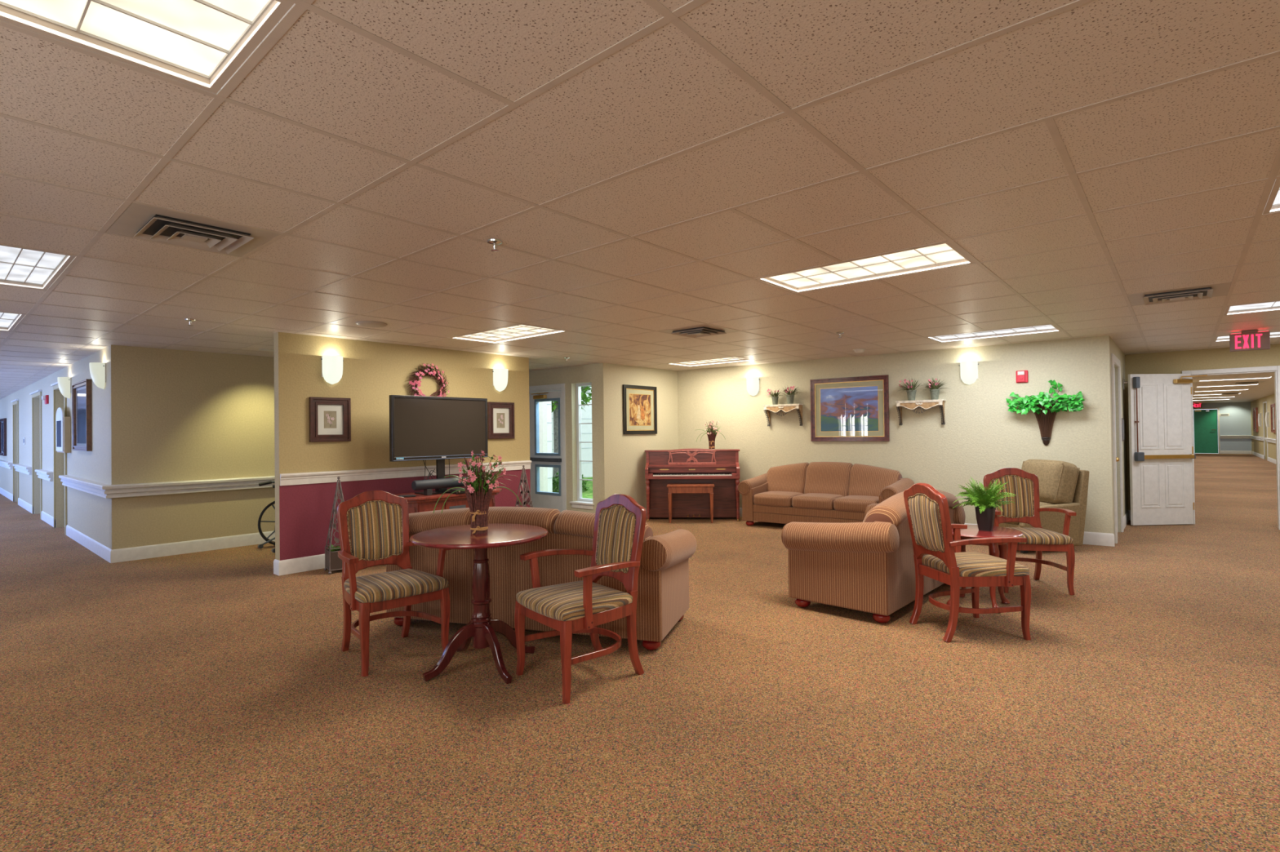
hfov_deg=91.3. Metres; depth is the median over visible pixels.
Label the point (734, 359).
ceiling light
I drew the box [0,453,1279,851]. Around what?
floor
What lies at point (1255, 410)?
framed picture
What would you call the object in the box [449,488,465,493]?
cable box
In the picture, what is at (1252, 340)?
exit sign
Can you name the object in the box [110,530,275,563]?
baseboard
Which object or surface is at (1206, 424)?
door
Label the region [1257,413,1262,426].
sconce
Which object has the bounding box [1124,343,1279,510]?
wall
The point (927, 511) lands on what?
armchair
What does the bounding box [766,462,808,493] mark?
cushion
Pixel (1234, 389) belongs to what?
ceiling light
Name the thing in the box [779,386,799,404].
potted flowers
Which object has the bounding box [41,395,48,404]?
fire alarm strobe
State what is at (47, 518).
baseboard
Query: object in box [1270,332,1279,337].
ceiling light
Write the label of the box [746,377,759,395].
wall sconce
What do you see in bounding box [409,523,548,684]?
pedestal table
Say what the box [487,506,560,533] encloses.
cushion
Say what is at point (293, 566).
baseboard
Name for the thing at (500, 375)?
wall sconce
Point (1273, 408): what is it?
print
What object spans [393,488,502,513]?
media cabinet
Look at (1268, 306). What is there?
ceiling light
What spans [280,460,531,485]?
trim
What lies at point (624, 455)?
wall
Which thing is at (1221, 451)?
baseboard
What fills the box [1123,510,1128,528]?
baseboard
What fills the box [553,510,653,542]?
cushion
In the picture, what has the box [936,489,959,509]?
cushion
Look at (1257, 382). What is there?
ceiling vent
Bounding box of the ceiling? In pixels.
[0,0,1279,403]
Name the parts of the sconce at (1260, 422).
tube arm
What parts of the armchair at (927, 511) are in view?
leg, backrest, frame, leg, arm, seat rail, seat, leg, arm, leg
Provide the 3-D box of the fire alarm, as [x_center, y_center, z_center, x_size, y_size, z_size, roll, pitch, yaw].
[4.551,-0.589,7.457,0.124,0.147,0.047,-1,-1,37]
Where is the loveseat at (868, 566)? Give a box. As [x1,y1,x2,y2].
[781,489,965,623]
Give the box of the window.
[569,382,594,509]
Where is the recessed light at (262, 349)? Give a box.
[258,348,274,351]
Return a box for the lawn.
[552,476,592,498]
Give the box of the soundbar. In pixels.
[411,475,478,495]
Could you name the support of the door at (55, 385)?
in the wall at (87, 513)
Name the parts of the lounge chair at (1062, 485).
arm, frame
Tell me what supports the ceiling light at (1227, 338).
attached to the ceiling
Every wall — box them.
[0,345,128,549]
[108,345,275,550]
[273,332,530,560]
[528,363,604,513]
[603,363,678,508]
[677,335,1109,533]
[1106,335,1128,543]
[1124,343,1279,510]
[1192,401,1251,453]
[1250,393,1275,459]
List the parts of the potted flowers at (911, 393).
pot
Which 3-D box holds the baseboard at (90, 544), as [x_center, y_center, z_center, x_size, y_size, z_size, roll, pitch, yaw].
[-6.847,1.425,7.729,3.113,0.142,0.014,-1,-1,41]
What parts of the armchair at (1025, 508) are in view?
arm, leg, backrest, frame, leg, seat, seat rail, arm, leg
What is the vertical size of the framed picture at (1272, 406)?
0.960 m
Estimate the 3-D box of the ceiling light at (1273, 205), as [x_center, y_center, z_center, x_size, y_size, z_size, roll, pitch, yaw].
[3.253,-1.065,2.399,1.191,0.078,0.582,-1,-1,41]
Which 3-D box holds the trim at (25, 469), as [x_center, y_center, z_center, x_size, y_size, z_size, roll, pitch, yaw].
[-11.858,0.830,12.010,2.390,0.142,0.093,-1,-1,41]
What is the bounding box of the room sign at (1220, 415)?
[1219,413,1229,416]
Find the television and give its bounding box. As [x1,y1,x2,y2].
[389,395,488,494]
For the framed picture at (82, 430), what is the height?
0.860 m
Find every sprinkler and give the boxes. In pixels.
[184,318,195,325]
[487,239,502,252]
[835,332,844,337]
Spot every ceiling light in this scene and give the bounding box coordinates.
[0,0,293,93]
[0,244,75,289]
[0,312,25,331]
[452,324,564,343]
[669,356,755,366]
[757,241,974,293]
[925,324,1061,342]
[1193,396,1231,398]
[1194,389,1248,391]
[1195,383,1259,387]
[1198,377,1271,381]
[1213,336,1229,342]
[1223,301,1279,315]
[1262,177,1279,214]
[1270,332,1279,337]
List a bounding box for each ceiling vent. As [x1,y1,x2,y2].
[106,202,279,256]
[660,324,737,337]
[1127,282,1231,306]
[1217,392,1242,395]
[1230,381,1264,384]
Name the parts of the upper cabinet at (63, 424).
door glass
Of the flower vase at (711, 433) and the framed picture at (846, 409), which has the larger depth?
the flower vase at (711, 433)
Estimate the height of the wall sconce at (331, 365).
0.285 m
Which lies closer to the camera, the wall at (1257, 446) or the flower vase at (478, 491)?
the flower vase at (478, 491)
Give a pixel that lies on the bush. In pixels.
(555, 482)
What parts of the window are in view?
sill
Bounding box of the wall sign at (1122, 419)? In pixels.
[1121,417,1124,441]
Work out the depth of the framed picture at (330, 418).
6.38 m
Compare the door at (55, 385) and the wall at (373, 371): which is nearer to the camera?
the wall at (373, 371)
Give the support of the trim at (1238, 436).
attached to the wall at (1238, 422)
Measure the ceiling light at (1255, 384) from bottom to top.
0.078 m
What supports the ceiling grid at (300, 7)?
attached to the ceiling
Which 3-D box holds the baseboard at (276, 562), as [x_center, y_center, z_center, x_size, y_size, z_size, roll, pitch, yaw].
[-3.514,1.368,6.055,0.141,0.142,0.014,-1,-1,41]
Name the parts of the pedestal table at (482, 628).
leg, leg, leg, leg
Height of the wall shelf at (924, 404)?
0.320 m
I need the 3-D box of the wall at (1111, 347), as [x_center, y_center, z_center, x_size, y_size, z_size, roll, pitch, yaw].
[6.035,0.155,7.969,0.120,2.366,2.550,-1,-1,41]
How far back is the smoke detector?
7.85 m
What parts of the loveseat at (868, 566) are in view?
arm, panel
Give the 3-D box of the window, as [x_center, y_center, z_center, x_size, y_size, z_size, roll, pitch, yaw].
[-0.835,0.292,9.426,0.490,1.890,0.195,-1,-1,41]
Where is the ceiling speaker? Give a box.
[355,321,386,327]
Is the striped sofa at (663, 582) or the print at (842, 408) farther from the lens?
the print at (842, 408)
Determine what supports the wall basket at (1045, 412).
attached to the wall at (979, 437)
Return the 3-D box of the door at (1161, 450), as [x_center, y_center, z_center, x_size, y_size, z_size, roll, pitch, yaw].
[7.064,0.310,8.308,0.978,2.022,0.231,-1,-1,-3]
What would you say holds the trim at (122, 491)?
attached to the wall at (190, 415)
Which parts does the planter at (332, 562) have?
box frame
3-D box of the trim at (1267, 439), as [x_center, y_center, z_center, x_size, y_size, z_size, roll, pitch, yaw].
[16.014,0.511,14.934,0.093,0.142,20.760,-1,-1,41]
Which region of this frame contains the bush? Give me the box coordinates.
[552,471,591,492]
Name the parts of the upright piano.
leg, panel, lid, panel, toe rail, leg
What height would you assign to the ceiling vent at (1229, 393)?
0.042 m
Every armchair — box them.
[337,490,451,676]
[514,493,646,704]
[903,483,1031,643]
[982,467,1075,595]
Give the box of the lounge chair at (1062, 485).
[985,459,1088,553]
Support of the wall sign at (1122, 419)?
attached to the wall at (1111, 347)
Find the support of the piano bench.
on the floor
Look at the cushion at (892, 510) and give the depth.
4.39 m
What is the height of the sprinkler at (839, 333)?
0.052 m
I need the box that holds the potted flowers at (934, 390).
[921,377,946,399]
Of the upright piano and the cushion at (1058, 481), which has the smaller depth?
the cushion at (1058, 481)
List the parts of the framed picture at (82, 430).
glass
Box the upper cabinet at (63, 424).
[55,407,71,453]
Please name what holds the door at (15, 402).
in the wall at (87, 513)
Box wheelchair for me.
[257,480,275,553]
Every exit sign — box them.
[1192,403,1201,408]
[1229,329,1270,351]
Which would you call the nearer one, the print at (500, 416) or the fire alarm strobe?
the print at (500, 416)
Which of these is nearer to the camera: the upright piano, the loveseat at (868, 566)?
the loveseat at (868, 566)
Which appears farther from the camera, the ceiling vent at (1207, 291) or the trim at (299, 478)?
the trim at (299, 478)
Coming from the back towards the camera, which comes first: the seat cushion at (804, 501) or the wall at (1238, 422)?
the wall at (1238, 422)
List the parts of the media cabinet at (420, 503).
corner panel, door, door panel, door, door panel, door, corner panel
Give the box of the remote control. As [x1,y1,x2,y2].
[398,494,415,497]
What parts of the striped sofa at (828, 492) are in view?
arm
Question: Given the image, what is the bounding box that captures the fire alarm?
[1015,370,1027,382]
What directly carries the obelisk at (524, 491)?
on the floor
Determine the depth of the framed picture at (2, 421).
14.57 m
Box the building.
[551,386,592,477]
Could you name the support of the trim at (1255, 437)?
attached to the wall at (1257, 446)
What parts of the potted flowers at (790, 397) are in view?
pot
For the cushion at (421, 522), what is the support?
on the striped sofa at (663, 582)
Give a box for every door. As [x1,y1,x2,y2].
[10,399,18,504]
[29,390,42,519]
[50,382,66,535]
[528,383,566,511]
[1111,353,1124,543]
[1128,373,1207,525]
[1192,407,1220,453]
[1262,401,1268,461]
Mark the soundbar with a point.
(427, 486)
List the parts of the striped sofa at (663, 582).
panel, arm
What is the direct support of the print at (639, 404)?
attached to the framed picture at (639, 402)
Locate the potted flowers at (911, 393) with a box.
[897,378,925,400]
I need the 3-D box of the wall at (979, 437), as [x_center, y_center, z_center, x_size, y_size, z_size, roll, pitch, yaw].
[2.965,0.201,8.752,5.734,2.366,0.120,-1,-1,37]
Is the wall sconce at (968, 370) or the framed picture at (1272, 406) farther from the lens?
the framed picture at (1272, 406)
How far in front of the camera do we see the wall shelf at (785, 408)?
9.14 m
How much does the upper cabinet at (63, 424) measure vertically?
0.625 m
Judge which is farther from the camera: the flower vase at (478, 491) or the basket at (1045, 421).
the basket at (1045, 421)
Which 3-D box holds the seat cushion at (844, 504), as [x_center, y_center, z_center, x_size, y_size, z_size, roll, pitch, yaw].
[2.864,1.004,8.034,0.565,0.194,0.624,-1,-1,38]
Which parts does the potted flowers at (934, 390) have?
pot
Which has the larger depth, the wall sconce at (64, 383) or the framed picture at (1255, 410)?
the framed picture at (1255, 410)
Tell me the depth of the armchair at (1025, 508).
5.45 m
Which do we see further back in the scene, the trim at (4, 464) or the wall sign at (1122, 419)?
the trim at (4, 464)
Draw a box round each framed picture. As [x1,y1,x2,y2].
[0,417,6,456]
[71,378,92,451]
[309,396,351,442]
[487,401,514,439]
[622,384,657,434]
[809,374,889,441]
[1253,407,1257,431]
[1270,403,1275,432]
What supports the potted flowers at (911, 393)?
on the wall shelf at (924, 404)
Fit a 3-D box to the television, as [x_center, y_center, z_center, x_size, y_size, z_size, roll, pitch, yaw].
[-2.184,0.205,6.875,0.260,1.049,1.170,-1,-1,41]
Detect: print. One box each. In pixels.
[324,411,336,428]
[496,413,504,427]
[629,394,650,425]
[820,386,878,431]
[1272,408,1274,428]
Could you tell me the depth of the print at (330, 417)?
6.39 m
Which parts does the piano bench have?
leg, leg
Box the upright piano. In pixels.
[644,448,739,521]
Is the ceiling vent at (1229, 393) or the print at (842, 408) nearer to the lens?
the print at (842, 408)
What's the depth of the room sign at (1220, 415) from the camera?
28.65 m
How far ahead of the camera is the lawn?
14.76 m
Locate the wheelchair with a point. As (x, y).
(266, 539)
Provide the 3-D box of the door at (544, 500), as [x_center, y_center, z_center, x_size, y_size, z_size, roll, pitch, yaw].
[-1.482,0.400,9.978,0.995,2.100,0.228,-1,-1,41]
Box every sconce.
[57,377,71,398]
[88,362,106,389]
[320,355,343,384]
[492,368,507,391]
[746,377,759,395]
[958,360,978,384]
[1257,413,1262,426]
[1265,411,1269,427]
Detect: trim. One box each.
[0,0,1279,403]
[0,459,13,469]
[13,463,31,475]
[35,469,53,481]
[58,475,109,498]
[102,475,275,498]
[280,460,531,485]
[1182,365,1279,529]
[1220,435,1249,438]
[1248,435,1263,440]
[1264,437,1275,443]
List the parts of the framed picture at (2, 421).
glass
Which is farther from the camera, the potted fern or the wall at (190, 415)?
the wall at (190, 415)
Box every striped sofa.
[386,506,696,650]
[737,462,914,525]
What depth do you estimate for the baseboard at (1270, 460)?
21.66 m
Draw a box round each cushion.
[408,507,471,533]
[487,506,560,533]
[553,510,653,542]
[753,491,803,507]
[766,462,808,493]
[791,493,843,510]
[804,462,853,497]
[833,495,879,513]
[848,463,902,496]
[862,491,907,527]
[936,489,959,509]
[985,501,1053,524]
[1021,459,1078,504]
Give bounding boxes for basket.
[1005,379,1084,445]
[1035,404,1055,445]
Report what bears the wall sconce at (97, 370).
attached to the wall at (87, 513)
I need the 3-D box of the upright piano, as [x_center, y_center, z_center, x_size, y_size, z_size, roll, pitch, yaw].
[0.794,0.880,9.488,1.440,1.073,0.465,-1,-1,5]
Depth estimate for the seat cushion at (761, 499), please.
8.54 m
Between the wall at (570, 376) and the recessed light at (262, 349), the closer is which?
the recessed light at (262, 349)
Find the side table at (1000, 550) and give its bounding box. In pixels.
[946,524,1022,613]
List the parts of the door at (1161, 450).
latch rod, panel moulding, panel moulding, panel moulding, panel moulding, closer arm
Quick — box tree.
[551,386,591,486]
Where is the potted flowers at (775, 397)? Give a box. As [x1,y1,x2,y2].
[764,388,782,404]
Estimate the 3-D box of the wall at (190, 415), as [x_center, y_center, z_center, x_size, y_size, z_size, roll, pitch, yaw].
[-4.045,0.287,8.722,0.115,2.366,5.160,-1,-1,41]
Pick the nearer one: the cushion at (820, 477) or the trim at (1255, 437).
the cushion at (820, 477)
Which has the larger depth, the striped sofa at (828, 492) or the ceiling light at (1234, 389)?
the ceiling light at (1234, 389)
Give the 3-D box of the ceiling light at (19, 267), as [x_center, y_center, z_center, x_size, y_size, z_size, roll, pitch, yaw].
[-3.750,-0.967,3.620,1.191,0.078,0.582,-1,-1,41]
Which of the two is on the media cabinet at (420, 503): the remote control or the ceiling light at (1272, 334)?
the remote control
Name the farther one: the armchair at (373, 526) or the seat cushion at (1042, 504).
the seat cushion at (1042, 504)
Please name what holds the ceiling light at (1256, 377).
attached to the ceiling
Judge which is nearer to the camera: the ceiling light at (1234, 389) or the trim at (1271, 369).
the trim at (1271, 369)
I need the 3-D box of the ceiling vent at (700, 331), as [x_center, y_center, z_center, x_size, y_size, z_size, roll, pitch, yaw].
[0.594,-0.940,6.311,0.582,0.042,0.582,-1,-1,41]
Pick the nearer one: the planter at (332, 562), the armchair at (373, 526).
the armchair at (373, 526)
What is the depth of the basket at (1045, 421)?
7.28 m
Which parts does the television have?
frame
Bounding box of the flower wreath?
[407,363,449,396]
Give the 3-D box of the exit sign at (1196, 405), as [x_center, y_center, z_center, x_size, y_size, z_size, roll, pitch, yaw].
[25.810,-0.952,28.975,0.310,0.214,0.060,-1,-1,41]
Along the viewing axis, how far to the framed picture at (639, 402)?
9.68 m
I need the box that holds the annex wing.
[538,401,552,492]
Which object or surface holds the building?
on the lawn
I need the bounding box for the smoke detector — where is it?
[853,348,865,353]
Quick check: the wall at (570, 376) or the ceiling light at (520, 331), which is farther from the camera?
the wall at (570, 376)
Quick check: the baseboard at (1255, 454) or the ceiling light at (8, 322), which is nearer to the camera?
the ceiling light at (8, 322)
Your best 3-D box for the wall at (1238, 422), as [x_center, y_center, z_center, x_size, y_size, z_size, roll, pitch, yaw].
[26.578,0.093,28.920,2.400,2.366,0.120,-1,-1,41]
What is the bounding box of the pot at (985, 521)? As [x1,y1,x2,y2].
[974,506,995,531]
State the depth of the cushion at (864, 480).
8.21 m
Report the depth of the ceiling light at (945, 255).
4.03 m
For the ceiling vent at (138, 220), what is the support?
in the ceiling
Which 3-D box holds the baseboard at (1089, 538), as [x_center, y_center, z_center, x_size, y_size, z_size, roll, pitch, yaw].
[2.957,1.312,8.676,5.777,0.142,0.014,-1,-1,37]
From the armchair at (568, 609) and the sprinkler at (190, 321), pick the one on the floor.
the armchair at (568, 609)
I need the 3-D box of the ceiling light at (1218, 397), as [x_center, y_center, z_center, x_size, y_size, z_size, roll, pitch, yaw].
[21.199,-1.097,23.145,1.191,0.078,0.582,-1,-1,41]
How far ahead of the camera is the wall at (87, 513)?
9.04 m
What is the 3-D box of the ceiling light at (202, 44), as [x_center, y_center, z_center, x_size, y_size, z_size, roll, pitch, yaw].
[-1.414,-1.019,1.196,0.582,0.078,1.191,-1,-1,41]
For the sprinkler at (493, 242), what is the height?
0.052 m
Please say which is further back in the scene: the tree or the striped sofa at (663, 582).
the tree
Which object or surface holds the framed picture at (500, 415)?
attached to the wall at (373, 371)
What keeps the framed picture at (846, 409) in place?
attached to the wall at (979, 437)
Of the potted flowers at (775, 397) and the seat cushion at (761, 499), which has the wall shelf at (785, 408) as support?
the potted flowers at (775, 397)
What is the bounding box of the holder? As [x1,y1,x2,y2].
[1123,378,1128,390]
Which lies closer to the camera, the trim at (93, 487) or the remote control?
the remote control
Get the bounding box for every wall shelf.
[763,404,803,426]
[895,399,946,425]
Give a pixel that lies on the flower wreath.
(420, 372)
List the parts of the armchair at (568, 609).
leg, arm, leg, seat, seat rail, leg, arm, backrest, frame, leg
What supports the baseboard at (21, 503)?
attached to the wall at (87, 513)
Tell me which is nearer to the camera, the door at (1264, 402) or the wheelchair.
the wheelchair
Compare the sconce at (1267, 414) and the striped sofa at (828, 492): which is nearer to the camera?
the striped sofa at (828, 492)
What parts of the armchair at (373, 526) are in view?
leg, arm, leg, backrest, frame, seat rail, seat, leg, arm, leg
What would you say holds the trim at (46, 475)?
attached to the wall at (87, 513)
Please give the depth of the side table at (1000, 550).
4.61 m
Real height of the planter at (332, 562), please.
0.934 m
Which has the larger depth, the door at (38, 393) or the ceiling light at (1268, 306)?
the door at (38, 393)
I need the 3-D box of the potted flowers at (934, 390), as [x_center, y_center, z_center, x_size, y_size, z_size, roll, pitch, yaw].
[3.713,-0.483,7.902,0.387,0.300,0.287,-1,-1,37]
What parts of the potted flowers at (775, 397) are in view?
pot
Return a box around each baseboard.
[0,487,14,502]
[17,497,34,514]
[40,511,55,527]
[66,524,111,563]
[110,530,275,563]
[273,559,279,576]
[279,554,324,575]
[739,507,1115,546]
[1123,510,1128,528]
[1220,450,1251,453]
[1252,451,1265,459]
[1267,457,1275,464]
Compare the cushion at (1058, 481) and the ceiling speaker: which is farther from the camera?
the cushion at (1058, 481)
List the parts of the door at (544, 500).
glazing frame, glazing frame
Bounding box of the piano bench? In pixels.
[666,483,714,523]
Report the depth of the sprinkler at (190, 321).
5.33 m
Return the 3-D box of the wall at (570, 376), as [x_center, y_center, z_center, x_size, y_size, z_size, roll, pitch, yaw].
[-1.365,0.265,9.922,2.370,2.366,0.160,-1,-1,41]
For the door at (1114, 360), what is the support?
in the wall at (1111, 347)
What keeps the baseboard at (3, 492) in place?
attached to the wall at (87, 513)
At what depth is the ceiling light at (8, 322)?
5.41 m
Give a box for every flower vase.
[432,450,521,534]
[696,420,725,448]
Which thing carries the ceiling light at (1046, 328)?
attached to the ceiling
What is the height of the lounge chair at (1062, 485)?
0.971 m
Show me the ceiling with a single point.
(661, 95)
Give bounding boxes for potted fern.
[952,477,1015,531]
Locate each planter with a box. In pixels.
[324,476,344,574]
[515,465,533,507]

